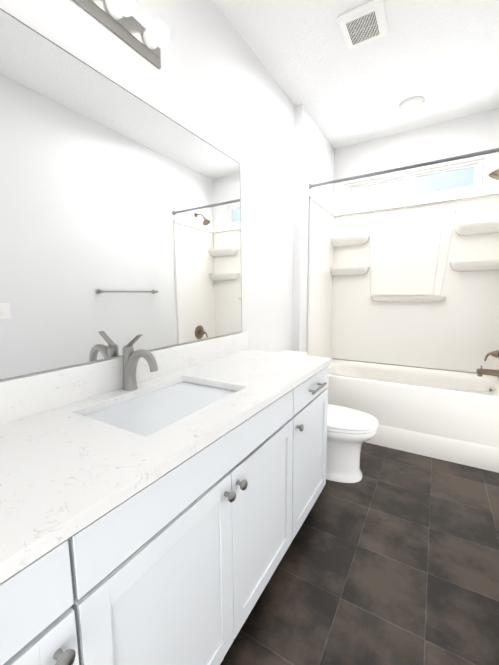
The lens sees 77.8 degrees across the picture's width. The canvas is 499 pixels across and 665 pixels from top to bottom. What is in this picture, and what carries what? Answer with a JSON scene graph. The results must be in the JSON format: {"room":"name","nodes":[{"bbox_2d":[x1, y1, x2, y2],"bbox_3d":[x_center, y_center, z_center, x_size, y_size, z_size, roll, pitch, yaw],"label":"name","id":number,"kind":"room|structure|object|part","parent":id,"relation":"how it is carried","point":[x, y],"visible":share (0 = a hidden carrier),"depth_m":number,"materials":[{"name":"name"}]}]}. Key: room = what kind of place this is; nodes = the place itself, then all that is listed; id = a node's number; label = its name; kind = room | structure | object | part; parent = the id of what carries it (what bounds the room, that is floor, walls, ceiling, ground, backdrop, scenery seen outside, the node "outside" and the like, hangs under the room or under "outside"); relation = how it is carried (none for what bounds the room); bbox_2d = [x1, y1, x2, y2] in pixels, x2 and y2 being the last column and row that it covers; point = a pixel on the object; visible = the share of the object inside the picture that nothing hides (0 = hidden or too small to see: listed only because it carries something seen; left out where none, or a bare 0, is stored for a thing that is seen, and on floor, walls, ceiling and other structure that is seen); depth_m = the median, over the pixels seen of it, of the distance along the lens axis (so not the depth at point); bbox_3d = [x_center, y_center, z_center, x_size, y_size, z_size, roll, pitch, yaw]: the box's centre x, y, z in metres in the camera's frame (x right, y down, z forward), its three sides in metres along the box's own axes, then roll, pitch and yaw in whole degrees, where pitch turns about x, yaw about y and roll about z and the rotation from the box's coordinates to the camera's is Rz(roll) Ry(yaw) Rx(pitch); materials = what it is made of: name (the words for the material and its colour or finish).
{"room":"bathroom","nodes":[
{"label":"bathroom","id":0,"kind":"room"},
{"bbox_2d":[0,0,334,380],"bbox_3d":[-0.283,-0.320,1.641,0.185,2.770,4.300,4,8,31],"label":"wall","id":1,"kind":"structure","parent":0,"point":[211,81],"depth_m":1.93,"materials":[{"name":"white paint"}]},
{"bbox_2d":[0,8,241,379],"bbox_3d":[-0.544,-0.409,1.134,0.006,1.023,1.890,4,8,31],"label":"mirror","id":2,"kind":"object","parent":1,"relation":"attached to","point":[120,217],"visible":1,"depth_m":1.12,"materials":[{"name":"clear glass"}]},
{"bbox_2d":[73,0,169,68],"bbox_3d":[-0.497,-1.142,1.014,0.126,0.110,0.650,4,8,31],"label":"sconce","id":3,"kind":"object","parent":1,"relation":"attached to","point":[117,18],"visible":1,"depth_m":1.17,"materials":[{"name":"silver metal"}]},
{"bbox_2d":[0,331,247,422],"bbox_3d":[-0.526,0.163,1.212,0.018,0.122,1.985,4,8,31],"label":"backsplash","id":4,"kind":"structure","parent":1,"relation":"attached to","point":[32,394],"depth_m":1.08,"materials":[{"name":"white stone"}]},
{"bbox_2d":[309,148,498,189],"bbox_3d":[1.175,-1.232,2.313,1.513,0.052,0.051,4,8,31],"label":"curtain rod","id":5,"kind":"object","parent":1,"relation":"attached to","point":[490,151],"visible":1,"depth_m":2.29,"materials":[{"name":"silver metal"}]},
{"bbox_2d":[213,0,498,148],"bbox_3d":[0.405,-1.697,1.043,1.820,0.100,4.540,4,8,31],"label":"ceiling","id":6,"kind":"structure","parent":0,"point":[441,57],"depth_m":2.02,"materials":[{"name":"white paint"}]},
{"bbox_2d":[337,0,388,48],"bbox_3d":[0.641,-1.723,1.744,0.236,0.024,0.260,4,8,31],"label":"ceiling vent","id":7,"kind":"object","parent":6,"relation":"in","point":[362,24],"visible":1,"depth_m":1.71,"materials":[{"name":"white plastic"}]},
{"bbox_2d":[398,96,424,111],"bbox_3d":[1.297,-1.823,2.474,0.190,0.016,0.190,4,8,31],"label":"recessed light","id":8,"kind":"object","parent":6,"relation":"in","point":[411,103],"visible":0.98,"depth_m":2.45,"materials":[{"name":"white plastic"}]},
{"bbox_2d":[220,442,498,664],"bbox_3d":[0.428,1.151,1.398,1.820,0.100,4.540,4,8,31],"label":"floor","id":9,"kind":"structure","parent":0,"point":[391,557],"depth_m":1.39,"materials":[{"name":"tile"}]},
{"bbox_2d":[0,363,330,664],"bbox_3d":[-0.274,0.702,1.125,0.600,0.869,1.970,4,8,31],"label":"bathroom vanity","id":10,"kind":"object","parent":9,"relation":"on","point":[156,506],"depth_m":0.78,"materials":[{"name":"white paint"}]},
{"bbox_2d":[0,351,331,574],"bbox_3d":[-0.288,0.254,1.079,0.574,0.030,1.985,4,8,31],"label":"countertop","id":11,"kind":"structure","parent":10,"relation":"on","point":[61,466],"depth_m":0.75,"materials":[{"name":"white stone"}]},
{"bbox_2d":[116,334,163,390],"bbox_3d":[-0.422,0.116,1.182,0.190,0.222,0.059,4,8,31],"label":"faucet","id":12,"kind":"object","parent":11,"relation":"on","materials":[{"name":"silver metal"}]},
{"bbox_2d":[80,379,239,434],"bbox_3d":[-0.288,0.345,1.129,0.399,0.187,0.560,4,8,31],"label":"sink","id":13,"kind":"object","parent":11,"relation":"in","point":[146,412],"depth_m":1.12,"materials":[{"name":"white ceramic"}]},
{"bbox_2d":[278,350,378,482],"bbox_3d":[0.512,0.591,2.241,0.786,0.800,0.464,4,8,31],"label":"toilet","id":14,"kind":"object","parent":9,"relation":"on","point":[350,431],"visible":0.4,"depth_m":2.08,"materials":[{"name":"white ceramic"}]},
{"bbox_2d":[307,169,498,472],"bbox_3d":[1.357,-0.218,2.729,1.517,2.273,0.772,4,8,31],"label":"bathtub","id":15,"kind":"object","parent":9,"relation":"on","point":[403,319],"visible":0.81,"depth_m":2.86,"materials":[{"name":"white plastic"}]},
{"bbox_3d":[1.915,-0.397,2.400,0.208,1.846,0.180,4,8,31],"label":"trim","id":16,"kind":"part","parent":15,"relation":"part of","materials":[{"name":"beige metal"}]},
{"bbox_2d":[333,108,498,211],"bbox_3d":[1.560,-0.516,3.096,1.820,2.770,0.120,4,8,31],"label":"wall","id":17,"kind":"structure","parent":0,"point":[478,132],"depth_m":2.85,"materials":[{"name":"white paint"}]},
{"bbox_2d":[344,159,483,207],"bbox_3d":[1.518,-1.404,2.987,1.176,0.236,0.063,4,8,31],"label":"window","id":18,"kind":"structure","parent":17,"relation":"in","point":[452,178],"depth_m":2.94,"materials":[{"name":"clear glass"}]}
]}

